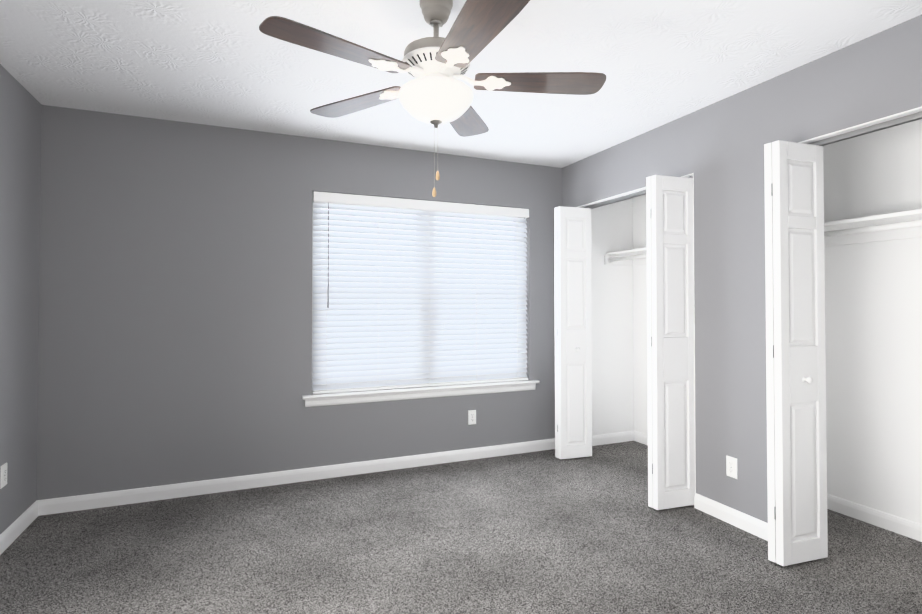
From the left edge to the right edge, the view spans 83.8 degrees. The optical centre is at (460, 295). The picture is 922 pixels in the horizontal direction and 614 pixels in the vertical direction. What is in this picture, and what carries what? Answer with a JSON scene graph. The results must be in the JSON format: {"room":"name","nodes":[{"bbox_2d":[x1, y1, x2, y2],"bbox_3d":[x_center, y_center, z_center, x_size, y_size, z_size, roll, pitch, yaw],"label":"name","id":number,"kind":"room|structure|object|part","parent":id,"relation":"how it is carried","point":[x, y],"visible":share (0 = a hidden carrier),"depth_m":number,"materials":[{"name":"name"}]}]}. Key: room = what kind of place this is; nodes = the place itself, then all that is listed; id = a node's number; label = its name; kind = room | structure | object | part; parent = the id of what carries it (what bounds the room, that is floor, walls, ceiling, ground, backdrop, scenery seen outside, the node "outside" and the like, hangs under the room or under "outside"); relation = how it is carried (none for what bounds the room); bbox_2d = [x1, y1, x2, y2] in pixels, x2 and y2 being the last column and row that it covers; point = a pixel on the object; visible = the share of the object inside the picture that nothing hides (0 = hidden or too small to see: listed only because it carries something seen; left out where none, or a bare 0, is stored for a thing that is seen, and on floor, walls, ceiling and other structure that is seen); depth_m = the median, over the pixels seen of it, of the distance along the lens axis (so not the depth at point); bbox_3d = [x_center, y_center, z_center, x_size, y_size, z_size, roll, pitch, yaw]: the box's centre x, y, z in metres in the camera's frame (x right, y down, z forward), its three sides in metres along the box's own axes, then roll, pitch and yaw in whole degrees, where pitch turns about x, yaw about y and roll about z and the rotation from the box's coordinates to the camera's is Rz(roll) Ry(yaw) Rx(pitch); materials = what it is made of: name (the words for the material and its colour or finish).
{"room":"empty bedroom","nodes":[
{"label":"empty bedroom","id":0,"kind":"room"},
{"bbox_2d":[0,64,41,533],"bbox_3d":[-1.665,0.045,0.899,0.120,2.440,4.942,0,-1,-23],"label":"wall","id":1,"kind":"structure","parent":0,"point":[20,144],"depth_m":2.78,"materials":[{"name":"grey paint"}]},
{"bbox_2d":[0,462,7,488],"bbox_3d":[-2.325,0.917,2.614,0.008,0.115,0.070,0,-1,-23],"label":"electrical outlet","id":2,"kind":"object","parent":1,"relation":"attached to","point":[3,477],"visible":1,"depth_m":2.60,"materials":[{"name":"white plastic"}]},
{"bbox_2d":[0,500,39,554],"bbox_3d":[-1.595,1.221,0.889,0.014,0.088,4.662,0,-1,-23],"label":"baseboard","id":3,"kind":"structure","parent":1,"relation":"attached to","point":[14,530],"depth_m":2.77,"materials":[{"name":"white wood"}]},
{"bbox_2d":[37,105,561,499],"bbox_3d":[-0.791,0.091,3.863,3.795,2.440,0.160,0,-1,-23],"label":"wall","id":4,"kind":"structure","parent":0,"point":[175,310],"depth_m":3.41,"materials":[{"name":"grey paint"}]},
{"bbox_2d":[40,438,554,515],"bbox_3d":[-0.794,1.266,3.749,3.655,0.088,0.014,0,-1,-23],"label":"baseboard","id":5,"kind":"structure","parent":4,"relation":"attached to","point":[162,492],"depth_m":3.53,"materials":[{"name":"white wood"}]},
{"bbox_2d":[302,202,539,406],"bbox_3d":[-0.258,0.025,4.057,1.917,1.540,0.198,0,-1,-23],"label":"window","id":6,"kind":"structure","parent":4,"relation":"in","point":[336,398],"depth_m":3.94,"materials":[{"name":"white plastic"}]},
{"bbox_3d":[-0.288,-0.014,4.128,1.697,1.370,0.004,0,-1,-23],"label":"glass","id":7,"kind":"part","parent":6,"relation":"part of","materials":[{"name":"clear glass"}]},
{"bbox_2d":[312,191,528,393],"bbox_3d":[-0.250,-0.016,4.038,1.775,1.452,0.078,0,-1,-23],"label":"window blind","id":8,"kind":"object","parent":6,"relation":"attached to","point":[433,327],"visible":0.94,"depth_m":4.00,"materials":[{"name":"white plastic"}]},
{"bbox_3d":[-0.248,0.754,4.020,1.917,0.080,0.143,0,-1,-23],"label":"sill trim","id":9,"kind":"part","parent":6,"relation":"part of","materials":[{"name":"white wood"}]},
{"bbox_2d":[468,410,475,424],"bbox_3d":[0.091,0.981,4.130,0.070,0.115,0.008,0,-1,-23],"label":"electrical outlet","id":10,"kind":"object","parent":4,"relation":"attached to","point":[471,417],"visible":1,"depth_m":4.13,"materials":[{"name":"white plastic"}]},
{"bbox_2d":[0,441,921,613],"bbox_3d":[0.417,1.328,1.758,4.640,0.100,4.942,0,-1,-23],"label":"floor","id":11,"kind":"structure","parent":0,"point":[543,532],"depth_m":2.56,"materials":[{"name":"carpet"}]},
{"bbox_2d":[0,0,921,167],"bbox_3d":[0.417,-1.211,1.798,4.640,0.100,4.942,0,-1,-23],"label":"ceiling","id":12,"kind":"structure","parent":0,"point":[230,64],"depth_m":2.50,"materials":[{"name":"white paint"}]},
{"bbox_2d":[259,0,605,196],"bbox_3d":[-0.086,-0.771,1.964,1.286,0.774,1.242,0,-1,-23],"label":"ceiling fan","id":13,"kind":"object","parent":12,"relation":"hanging from","point":[435,93],"visible":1,"depth_m":1.91,"materials":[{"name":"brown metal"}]},
{"label":"blade","id":14,"kind":"part","parent":13,"relation":"part of","materials":[{"name":"brown wood"}]},
{"label":"blade","id":15,"kind":"part","parent":13,"relation":"part of","materials":[{"name":"brown wood"}]},
{"bbox_3d":[-0.098,-0.935,2.009,0.260,0.054,0.260,0,-1,-23],"label":"motor","id":16,"kind":"part","parent":13,"relation":"part of","materials":[{"name":"grey metal"}]},
{"bbox_3d":[-0.104,-0.539,2.004,0.003,0.239,0.003,0,-1,-23],"label":"chain","id":17,"kind":"part","parent":13,"relation":"part of","materials":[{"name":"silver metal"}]},
{"bbox_3d":[-0.098,-0.743,2.006,0.292,0.127,0.292,0,-1,-23],"label":"lamp shade","id":18,"kind":"part","parent":13,"relation":"part of","materials":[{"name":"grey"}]},
{"bbox_2d":[402,47,469,77],"bbox_3d":[-0.098,-0.879,2.009,0.268,0.058,0.268,0,-1,-23],"label":"vent","id":19,"kind":"object","parent":13,"relation":"attached to","point":[422,62],"depth_m":1.94,"materials":[{"name":"grey metal"}]},
{"label":"blade","id":20,"kind":"part","parent":13,"relation":"part of","materials":[{"name":"brown wood"}]},
{"bbox_3d":[0.048,-0.846,1.627,0.160,0.007,0.515,7,-3,-21],"label":"blade","id":21,"kind":"part","parent":13,"relation":"part of","materials":[{"name":"brown wood"}]},
{"bbox_3d":[0.309,-0.840,2.028,0.515,0.007,0.160,0,-7,-3],"label":"blade","id":22,"kind":"part","parent":13,"relation":"part of","materials":[{"name":"brown wood"}]},
{"bbox_2d":[562,15,921,522],"bbox_3d":[1.844,0.068,2.358,0.110,2.440,4.662,0,-1,-23],"label":"wall","id":23,"kind":"structure","parent":0,"point":[716,149],"depth_m":2.88,"materials":[{"name":"grey paint"}]},
{"bbox_2d":[694,493,767,540],"bbox_3d":[1.551,1.252,2.873,0.014,0.088,0.595,0,-1,-23],"label":"baseboard","id":24,"kind":"structure","parent":23,"relation":"attached to","point":[759,528],"depth_m":2.90,"materials":[{"name":"white wood"}]},
{"bbox_2d":[726,455,736,478],"bbox_3d":[1.537,0.977,2.919,0.008,0.115,0.070,0,-1,-23],"label":"electrical outlet","id":25,"kind":"object","parent":23,"relation":"attached to","point":[731,466],"visible":1,"depth_m":2.92,"materials":[{"name":"white plastic"}]},
{"bbox_2d":[578,107,921,492],"bbox_3d":[1.608,0.266,2.914,0.112,2.060,3.045,0,-1,-23],"label":"door frame","id":26,"kind":"structure","parent":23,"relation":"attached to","point":[881,120],"depth_m":2.55,"materials":[{"name":"white paint"}]},
{"bbox_2d":[554,206,591,458],"bbox_3d":[0.915,0.293,4.168,0.292,2.045,0.133,0,-1,-28],"label":"bifold door","id":27,"kind":"structure","parent":26,"relation":"attached to","point":[573,354],"depth_m":4.14,"materials":[{"name":"white wood"}]},
{"bbox_2d":[583,176,692,208],"bbox_3d":[1.259,-0.733,3.770,0.026,0.024,1.213,0,-1,-23],"label":"track rail","id":28,"kind":"object","parent":26,"relation":"attached to","point":[629,196],"visible":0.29,"depth_m":3.90,"materials":[{"name":"silver metal"}]},
{"bbox_2d":[646,175,694,509],"bbox_3d":[1.288,0.277,3.197,0.299,2.045,0.133,0,-1,-18],"label":"bifold door","id":29,"kind":"structure","parent":26,"relation":"attached to","point":[670,366],"depth_m":3.13,"materials":[{"name":"white wood"}]},
{"bbox_2d":[764,140,827,565],"bbox_3d":[1.640,0.267,2.505,0.292,2.045,0.133,0,-1,-28],"label":"bifold door","id":30,"kind":"structure","parent":26,"relation":"attached to","point":[796,364],"depth_m":2.48,"materials":[{"name":"white wood"}]},
{"bbox_3d":[1.664,0.404,2.461,0.031,0.031,0.037,0,-1,-23],"label":"knob","id":31,"kind":"part","parent":30,"relation":"part of","materials":[{"name":"white plastic"}]},
{"bbox_2d":[809,111,921,145],"bbox_3d":[1.966,-0.760,2.093,0.026,0.024,1.213,0,-1,-23],"label":"track rail","id":32,"kind":"object","parent":26,"relation":"attached to","point":[879,126],"depth_m":2.33,"materials":[{"name":"silver metal"}]},
{"bbox_2d":[591,119,921,523],"bbox_3d":[2.197,0.071,2.594,0.725,2.440,4.822,0,-1,-23],"label":"wall","id":33,"kind":"structure","parent":0,"point":[873,319],"depth_m":2.99,"materials":[{"name":"white paint"}]},
{"bbox_2d":[604,247,646,265],"bbox_3d":[1.735,-0.339,3.946,0.329,0.104,1.558,0,-1,-23],"label":"closet shelf","id":34,"kind":"object","parent":33,"relation":"attached to","point":[632,257],"visible":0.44,"depth_m":4.55,"materials":[{"name":"white paint"}]},
{"bbox_3d":[1.629,-0.328,3.901,0.054,0.054,1.520,0,-1,-23],"label":"rod","id":35,"kind":"part","parent":34,"relation":"part of","materials":[{"name":"white metal"}]},
{"bbox_2d":[592,431,921,541],"bbox_3d":[1.980,1.253,2.966,0.621,0.088,3.510,0,-1,-23],"label":"baseboard","id":36,"kind":"structure","parent":33,"relation":"attached to","point":[894,523],"depth_m":2.97,"materials":[{"name":"white wood"}]},
{"bbox_2d":[824,209,921,246],"bbox_3d":[2.437,-0.366,2.283,0.329,0.104,1.848,0,-1,-23],"label":"closet shelf","id":37,"kind":"object","parent":33,"relation":"attached to","point":[895,226],"depth_m":2.77,"materials":[{"name":"white paint"}]},
{"bbox_3d":[2.331,-0.354,2.238,0.054,0.054,1.810,0,-1,-23],"label":"rod","id":38,"kind":"part","parent":37,"relation":"part of","materials":[{"name":"white"}]},
{"label":"outside","id":39,"kind":"structure","parent":0,"visible":0},
{"bbox_2d":[321,209,513,289],"bbox_3d":[-0.312,-0.013,4.186,2.587,2.260,0.001,0,-1,-23],"label":"sky","id":40,"kind":"structure","parent":39,"point":[414,241],"depth_m":4.14,"materials":[{"name":"white"}]}
]}

